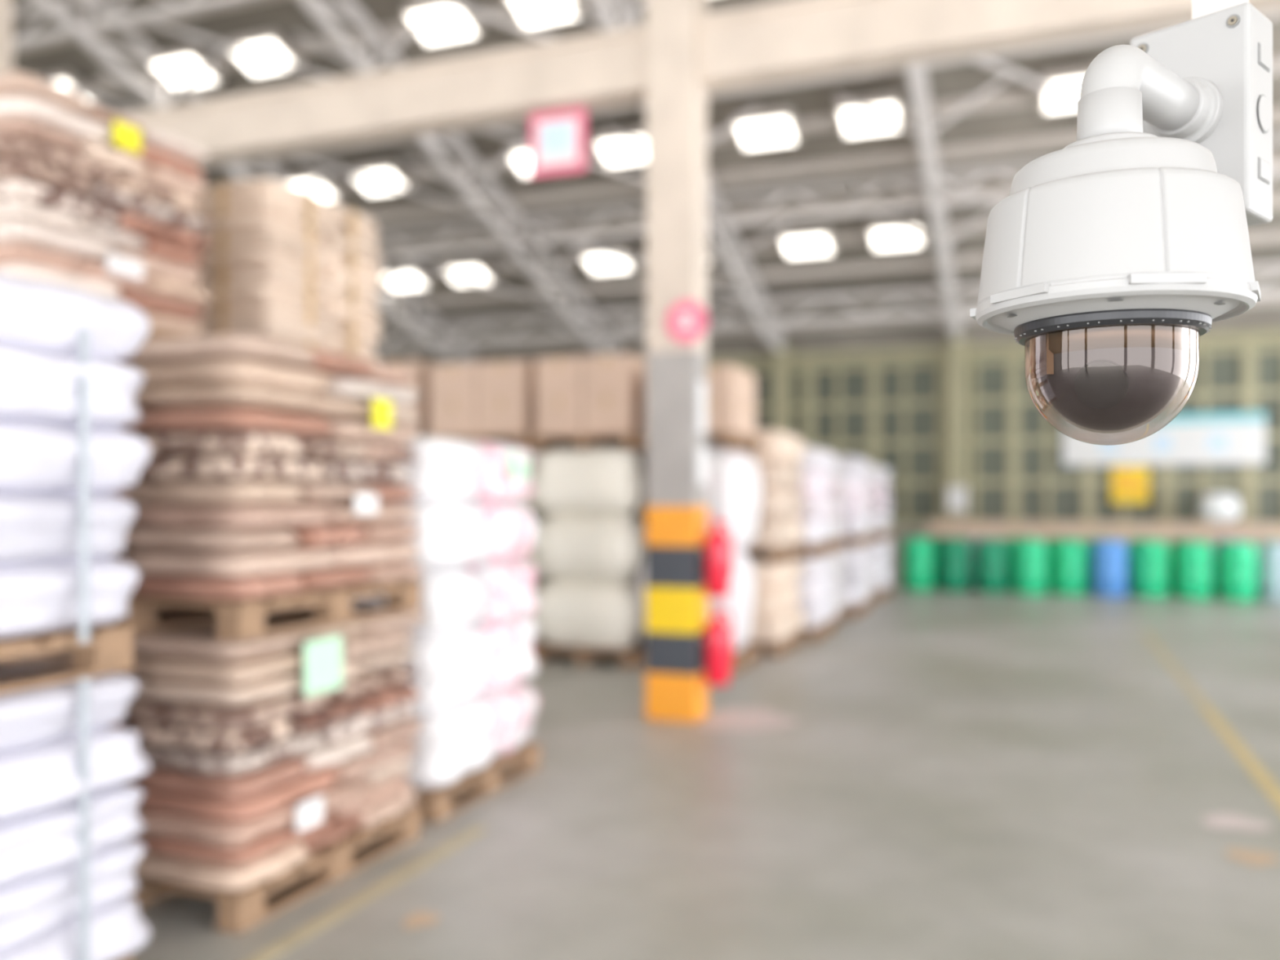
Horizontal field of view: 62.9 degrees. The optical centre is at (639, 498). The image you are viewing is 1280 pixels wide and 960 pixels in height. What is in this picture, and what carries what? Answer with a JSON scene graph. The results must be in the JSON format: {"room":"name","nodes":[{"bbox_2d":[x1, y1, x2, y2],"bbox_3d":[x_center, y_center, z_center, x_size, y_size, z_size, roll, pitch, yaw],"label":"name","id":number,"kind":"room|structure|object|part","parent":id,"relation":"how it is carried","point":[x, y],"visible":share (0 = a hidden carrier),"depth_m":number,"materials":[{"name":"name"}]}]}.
{"room":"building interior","nodes":[
{"label":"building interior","id":0,"kind":"room"},
{"bbox_2d":[13,0,1279,356],"bbox_3d":[-1.076,-5.319,8.432,24.600,4.472,25.800,0,0,21],"label":"ceiling","id":1,"kind":"structure","parent":0,"point":[969,78],"depth_m":15.38,"materials":[{"name":"grey metal"}]},
{"bbox_2d":[1191,0,1248,18],"bbox_3d":[0.594,-2.726,1.072,0.180,4.868,0.180,0,0,-42],"label":"post","id":2,"kind":"object","parent":1,"relation":"hanging from","point":[1199,7],"visible":0.02,"depth_m":1.06,"materials":[{"name":"white"}]},
{"bbox_2d":[969,2,1272,433],"bbox_3d":[0.461,-0.255,0.930,0.352,0.418,0.221,0,0,-28],"label":"dome security camera","id":3,"kind":"object","parent":2,"relation":"attached to","point":[1122,246],"visible":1,"depth_m":0.85,"materials":[{"name":"white plastic"},{"name":"tinted clear plastic"},{"name":"black plastic"}]},
{"bbox_3d":[0.450,-0.348,0.941,0.176,0.095,0.053,0,0,-42],"label":"gooseneck arm","id":4,"kind":"part","parent":3,"relation":"part of","materials":[{"name":"white plastic"}]},
{"bbox_2d":[13,0,1279,363],"bbox_3d":[-1.108,-5.043,8.364,24.012,4.538,24.689,0,0,21],"label":"roof trusses","id":5,"kind":"structure","parent":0,"point":[112,16],"depth_m":15.38,"materials":[{"name":"grey metal"}]},
{"bbox_2d":[35,0,1088,290],"bbox_3d":[-1.574,-5.332,8.246,21.400,3.244,19.539,0,0,21],"label":"skylights","id":6,"kind":"object","parent":5,"relation":"hanging from","point":[442,24],"visible":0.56,"depth_m":14.30,"materials":[{"name":"glass"}]},
{"bbox_2d":[13,0,1279,355],"bbox_3d":[-1.094,-5.245,8.385,24.000,4.206,24.390,0,0,21],"label":"roof purlins","id":7,"kind":"structure","parent":5,"relation":"attached to","point":[394,31],"depth_m":16.30,"materials":[{"name":"grey metal"}]},
{"bbox_2d":[128,578,1279,959],"bbox_3d":[-2.088,1.599,5.768,24.600,0.203,31.300,0,0,21],"label":"floor","id":8,"kind":"structure","parent":0,"point":[971,775],"depth_m":4.95,"materials":[{"name":"concrete"}]},
{"bbox_2d":[0,0,13,74],"bbox_3d":[-6.008,-2.750,9.599,0.350,8.500,0.280,0,0,21],"label":"concrete column","id":9,"kind":"structure","parent":8,"relation":"on","point":[6,6],"depth_m":9.60,"materials":[{"name":"beige concrete"}]},
{"bbox_2d":[0,271,151,959],"bbox_3d":[-2.184,0.443,2.816,1.228,2.114,1.240,0,0,21],"label":"sacks","id":10,"kind":"object","parent":8,"relation":"on","point":[68,859],"visible":1,"depth_m":2.90,"materials":[{"name":"white fabric"}]},
{"bbox_2d":[0,71,212,663],"bbox_3d":[-2.871,-0.138,4.970,1.201,3.276,1.147,0,0,21],"label":"sacks","id":11,"kind":"object","parent":8,"relation":"on","point":[94,199],"visible":0.27,"depth_m":4.66,"materials":[{"name":"brown paper"}]},
{"bbox_2d":[10,333,426,933],"bbox_3d":[-1.693,0.457,4.336,1.211,2.086,1.233,0,0,21],"label":"sacks","id":12,"kind":"object","parent":8,"relation":"on","point":[276,732],"visible":0.8,"depth_m":3.80,"materials":[{"name":"brown paper"}]},
{"bbox_2d":[189,178,382,364],"bbox_3d":[-2.335,-0.138,6.385,1.191,3.277,1.128,0,0,21],"label":"sacks","id":13,"kind":"object","parent":8,"relation":"on","point":[285,263],"visible":0.17,"depth_m":5.88,"materials":[{"name":"beige paper"}]},
{"bbox_2d":[382,360,435,435],"bbox_3d":[-2.462,0.076,10.804,1.172,2.848,1.172,0,0,21],"label":"goods","id":14,"kind":"object","parent":8,"relation":"on","point":[420,371],"visible":0.11,"depth_m":10.24,"materials":[{"name":"cardboard"}]},
{"bbox_2d":[404,911,439,928],"bbox_3d":[-0.780,1.497,3.711,0.120,0.001,0.151,0,0,21],"label":"floor marking","id":15,"kind":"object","parent":8,"relation":"on","point":[417,919],"depth_m":3.71,"materials":[{"name":"paint"}]},
{"bbox_2d":[307,435,540,822],"bbox_3d":[-1.264,0.594,5.546,1.186,1.813,1.203,0,0,21],"label":"sacks","id":16,"kind":"object","parent":8,"relation":"on","point":[473,645],"visible":0.49,"depth_m":5.16,"materials":[{"name":"white plastic"}]},
{"bbox_2d":[430,360,572,653],"bbox_3d":[-1.377,0.101,10.388,1.198,2.798,1.175,0,0,21],"label":"goods","id":17,"kind":"object","parent":8,"relation":"on","point":[492,402],"visible":0.32,"depth_m":9.92,"materials":[{"name":"cardboard"}]},
{"bbox_2d":[530,353,646,667],"bbox_3d":[-0.361,0.101,9.957,1.065,2.798,1.156,0,0,21],"label":"goods","id":18,"kind":"object","parent":8,"relation":"on","point":[592,545],"visible":0.82,"depth_m":9.47,"materials":[{"name":"beige fabric"}]},
{"bbox_2d":[591,442,638,446],"bbox_3d":[-0.040,0.251,11.301,1.100,2.498,1.100,0,0,21],"label":"pallet stack","id":19,"kind":"object","parent":8,"relation":"on","point":[592,444],"visible":0.02,"depth_m":10.90,"materials":[{"name":"brown wood"}]},
{"bbox_2d":[645,0,707,722],"bbox_3d":[0.259,-2.750,7.218,0.366,8.500,0.288,0,0,21],"label":"concrete column","id":20,"kind":"structure","parent":8,"relation":"on","point":[677,508],"depth_m":7.09,"materials":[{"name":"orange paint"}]},
{"bbox_2d":[666,299,707,342],"bbox_3d":[0.310,-1.190,7.013,0.290,0.290,0.028,0,0,21],"label":"sign","id":21,"kind":"object","parent":20,"relation":"attached to","point":[686,321],"visible":1,"depth_m":7.00,"materials":[{"name":"pink paper"}]},
{"bbox_2d":[120,0,1279,166],"bbox_3d":[-1.296,-3.045,7.852,24.000,0.430,0.320,0,0,21],"label":"ceiling beam","id":22,"kind":"structure","parent":20,"relation":"attached to","point":[783,41],"depth_m":7.30,"materials":[{"name":"beige concrete"}]},
{"bbox_2d":[529,104,586,177],"bbox_3d":[-0.594,-2.600,7.560,0.440,0.500,0.027,0,0,21],"label":"warning sign","id":23,"kind":"object","parent":22,"relation":"hanging from","point":[557,139],"visible":1,"depth_m":7.55,"materials":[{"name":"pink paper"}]},
{"bbox_2d":[702,603,733,685],"bbox_3d":[0.524,0.987,7.139,0.175,0.546,0.179,0,0,-26],"label":"fire extinguisher","id":24,"kind":"object","parent":20,"relation":"attached to","point":[717,638],"visible":1,"depth_m":7.08,"materials":[{"name":"red metal"}]},
{"bbox_2d":[702,515,733,596],"bbox_3d":[0.524,0.387,7.139,0.175,0.546,0.179,0,0,-26],"label":"fire extinguisher","id":25,"kind":"object","parent":20,"relation":"attached to","point":[717,551],"visible":1,"depth_m":7.08,"materials":[{"name":"red metal"}]},
{"bbox_2d":[637,364,761,674],"bbox_3d":[0.560,0.171,9.527,0.977,2.658,1.017,0,0,21],"label":"goods","id":26,"kind":"object","parent":8,"relation":"on","point":[734,482],"visible":0.48,"depth_m":9.14,"materials":[{"name":"white fabric"}]},
{"bbox_2d":[695,707,798,730],"bbox_3d":[0.764,1.497,7.115,0.629,0.001,0.786,0,0,21],"label":"floor marking","id":27,"kind":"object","parent":8,"relation":"on","point":[740,718],"depth_m":7.07,"materials":[{"name":"paint"}]},
{"bbox_2d":[720,429,804,657],"bbox_3d":[1.024,0.415,10.569,1.092,2.170,1.124,0,0,21],"label":"sacks","id":28,"kind":"object","parent":8,"relation":"on","point":[777,622],"visible":0.32,"depth_m":9.98,"materials":[{"name":"beige fabric"}]},
{"bbox_2d":[753,445,838,641],"bbox_3d":[1.512,0.466,11.671,1.257,2.068,1.192,0,0,21],"label":"sacks","id":29,"kind":"object","parent":8,"relation":"on","point":[815,586],"visible":0.28,"depth_m":11.08,"materials":[{"name":"white fabric"}]},
{"bbox_2d":[802,462,848,624],"bbox_3d":[1.900,0.517,12.805,1.159,1.966,1.154,0,0,21],"label":"sacks","id":30,"kind":"object","parent":8,"relation":"on","point":[840,489],"visible":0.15,"depth_m":12.67,"materials":[{"name":"white plastic"}]},
{"bbox_2d":[803,455,872,617],"bbox_3d":[2.384,0.471,13.903,1.304,2.058,1.166,0,0,21],"label":"sacks","id":31,"kind":"object","parent":8,"relation":"on","point":[855,505],"visible":0.27,"depth_m":13.29,"materials":[{"name":"white fabric"}]},
{"bbox_2d":[844,471,878,604],"bbox_3d":[2.765,0.532,15.050,1.190,1.936,1.153,0,0,21],"label":"sacks","id":32,"kind":"object","parent":8,"relation":"on","point":[873,478],"visible":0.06,"depth_m":15.04,"materials":[{"name":"white fabric"}]},
{"bbox_2d":[845,466,893,599],"bbox_3d":[3.219,0.502,16.158,1.285,1.997,1.178,0,0,21],"label":"sacks","id":33,"kind":"object","parent":8,"relation":"on","point":[882,545],"visible":0.18,"depth_m":15.56,"materials":[{"name":"white fabric"}]},
{"bbox_2d":[902,537,934,590],"bbox_3d":[4.619,1.073,17.369,0.530,0.855,0.530,0,0,21],"label":"drum","id":34,"kind":"object","parent":8,"relation":"on","point":[917,553],"visible":1,"depth_m":17.15,"materials":[{"name":"green plastic"}]},
{"bbox_2d":[928,536,957,587],"bbox_3d":[5.167,1.073,17.827,0.530,0.855,0.530,0,0,21],"label":"drum","id":35,"kind":"object","parent":8,"relation":"on","point":[935,540],"visible":0.25,"depth_m":17.65,"materials":[{"name":"green plastic"}]},
{"bbox_2d":[937,537,971,591],"bbox_3d":[5.165,1.073,17.174,0.530,0.855,0.530,0,0,21],"label":"drum","id":36,"kind":"object","parent":8,"relation":"on","point":[954,554],"visible":1,"depth_m":16.96,"materials":[{"name":"green plastic"}]},
{"bbox_2d":[966,537,996,588],"bbox_3d":[5.747,1.073,17.607,0.530,0.855,0.530,0,0,21],"label":"drum","id":37,"kind":"object","parent":8,"relation":"on","point":[972,540],"visible":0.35,"depth_m":17.45,"materials":[{"name":"green plastic"}]},
{"bbox_2d":[974,538,1008,592],"bbox_3d":[5.683,1.073,16.905,0.530,0.855,0.530,0,0,21],"label":"drum","id":38,"kind":"object","parent":8,"relation":"on","point":[991,555],"visible":1,"depth_m":16.69,"materials":[{"name":"green plastic"}]},
{"bbox_2d":[1005,537,1035,590],"bbox_3d":[6.326,1.073,17.387,0.530,0.855,0.530,0,0,21],"label":"drum","id":39,"kind":"object","parent":8,"relation":"on","point":[1011,541],"visible":0.32,"depth_m":17.26,"materials":[{"name":"green plastic"}]},
{"bbox_2d":[1012,538,1048,594],"bbox_3d":[6.215,1.073,16.670,0.530,0.855,0.530,0,0,21],"label":"drum","id":40,"kind":"object","parent":8,"relation":"on","point":[1029,574],"visible":1,"depth_m":16.46,"materials":[{"name":"green plastic"}]},
{"bbox_2d":[1045,537,1076,591],"bbox_3d":[6.906,1.073,17.166,0.530,0.855,0.530,0,0,21],"label":"drum","id":41,"kind":"object","parent":8,"relation":"on","point":[1049,542],"visible":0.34,"depth_m":17.07,"materials":[{"name":"green plastic"}]},
{"bbox_2d":[1051,539,1087,595],"bbox_3d":[6.798,1.073,16.573,0.530,0.855,0.530,0,0,21],"label":"drum","id":42,"kind":"object","parent":8,"relation":"on","point":[1068,575],"visible":1,"depth_m":16.36,"materials":[{"name":"green plastic"}]},
{"bbox_2d":[1085,538,1118,591],"bbox_3d":[7.486,1.073,16.946,0.530,0.855,0.530,0,0,21],"label":"drum","id":43,"kind":"object","parent":8,"relation":"on","point":[1090,543],"visible":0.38,"depth_m":16.88,"materials":[{"name":"green plastic"}]},
{"bbox_2d":[928,520,1279,593],"bbox_3d":[8.884,0.941,17.190,7.990,1.118,0.542,0,0,21],"label":"shelf","id":44,"kind":"object","parent":8,"relation":"on","point":[1254,532],"visible":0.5,"depth_m":17.30,"materials":[{"name":"wood"}]},
{"bbox_2d":[1198,493,1239,521],"bbox_3d":[9.400,0.144,16.991,0.580,0.460,0.514,0,0,21],"label":"sack","id":45,"kind":"object","parent":44,"relation":"on","point":[1212,507],"visible":1,"depth_m":16.79,"materials":[{"name":"white plastic"}]},
{"bbox_2d":[1091,539,1128,596],"bbox_3d":[7.320,1.073,16.313,0.530,0.855,0.530,0,0,21],"label":"drum","id":46,"kind":"object","parent":8,"relation":"on","point":[1109,575],"visible":1,"depth_m":16.10,"materials":[{"name":"blue plastic"}]},
{"bbox_2d":[1127,538,1160,592],"bbox_3d":[8.065,1.073,16.726,0.530,0.855,0.530,0,0,21],"label":"drum","id":47,"kind":"object","parent":8,"relation":"on","point":[1130,546],"visible":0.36,"depth_m":16.69,"materials":[{"name":"plastic"}]},
{"bbox_2d":[1131,540,1169,597],"bbox_3d":[7.865,1.073,16.115,0.530,0.855,0.530,0,0,21],"label":"drum","id":48,"kind":"object","parent":8,"relation":"on","point":[1150,576],"visible":1,"depth_m":15.91,"materials":[{"name":"green plastic"}]},
{"bbox_2d":[1168,539,1204,594],"bbox_3d":[8.645,1.073,16.506,0.530,0.855,0.530,0,0,21],"label":"drum","id":49,"kind":"object","parent":8,"relation":"on","point":[1172,555],"visible":0.3,"depth_m":16.49,"materials":[{"name":"green plastic"}]},
{"bbox_2d":[1173,541,1213,599],"bbox_3d":[8.386,1.073,15.852,0.530,0.855,0.530,0,0,21],"label":"drum","id":50,"kind":"object","parent":8,"relation":"on","point":[1193,579],"visible":1,"depth_m":15.65,"materials":[{"name":"green plastic"}]},
{"bbox_2d":[1213,540,1250,595],"bbox_3d":[9.224,1.073,16.286,0.530,0.855,0.530,0,0,21],"label":"drum","id":51,"kind":"object","parent":8,"relation":"on","point":[1217,544],"visible":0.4,"depth_m":16.29,"materials":[{"name":"green plastic"}]},
{"bbox_2d":[1202,813,1271,831],"bbox_3d":[2.762,1.497,4.848,0.286,0.001,0.256,0,0,21],"label":"floor marking","id":52,"kind":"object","parent":8,"relation":"on","point":[1218,820],"depth_m":4.83,"materials":[{"name":"paint"}]},
{"bbox_2d":[1217,542,1257,600],"bbox_3d":[8.922,1.073,15.630,0.530,0.855,0.530,0,0,21],"label":"drum","id":53,"kind":"object","parent":8,"relation":"on","point":[1237,579],"visible":1,"depth_m":15.43,"materials":[{"name":"green plastic"}]},
{"bbox_2d":[1225,848,1279,865],"bbox_3d":[2.562,1.497,4.364,0.200,0.001,0.193,0,0,21],"label":"floor marking","id":54,"kind":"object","parent":8,"relation":"on","point":[1256,858],"depth_m":4.38,"materials":[{"name":"paint"}]},
{"bbox_2d":[1258,540,1279,595],"bbox_3d":[9.804,1.073,16.066,0.530,0.855,0.530,0,0,21],"label":"drum","id":55,"kind":"object","parent":8,"relation":"on","point":[1266,540],"visible":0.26,"depth_m":16.15,"materials":[{"name":"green plastic"}]},
{"bbox_2d":[1259,542,1279,600],"bbox_3d":[9.514,1.073,15.555,0.530,0.855,0.530,0,0,21],"label":"drum","id":56,"kind":"object","parent":8,"relation":"on","point":[1269,579],"visible":1,"depth_m":15.44,"materials":[{"name":"grey plastic"}]},
{"bbox_2d":[373,304,1279,578],"bbox_3d":[3.381,-0.925,20.164,24.000,4.850,0.300,0,0,21],"label":"wall","id":57,"kind":"structure","parent":0,"point":[879,396],"depth_m":19.08,"materials":[{"name":"paint"}]},
{"bbox_2d":[475,334,968,520],"bbox_3d":[2.698,-0.725,20.198,20.380,4.450,0.320,0,0,21],"label":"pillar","id":58,"kind":"structure","parent":57,"relation":"attached to","point":[782,366],"depth_m":18.93,"materials":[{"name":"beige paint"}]},
{"bbox_2d":[946,486,967,511],"bbox_3d":[5.711,0.000,18.837,0.340,0.440,0.125,0,0,21],"label":"electrical box","id":59,"kind":"object","parent":57,"relation":"attached to","point":[957,496],"visible":1,"depth_m":18.78,"materials":[{"name":"white paper"}]},
{"bbox_2d":[1111,466,1149,503],"bbox_3d":[8.488,-0.240,18.119,0.600,0.640,0.035,0,0,21],"label":"wall sign","id":60,"kind":"object","parent":57,"relation":"attached to","point":[1129,484],"visible":1,"depth_m":18.11,"materials":[{"name":"paint"}]},
{"bbox_2d":[1062,411,1266,466],"bbox_3d":[8.943,-1.015,17.952,3.130,0.870,0.025,0,0,21],"label":"banner","id":61,"kind":"object","parent":57,"relation":"attached to","point":[1224,437],"visible":0.97,"depth_m":17.85,"materials":[{"name":"white paper"}]}
]}

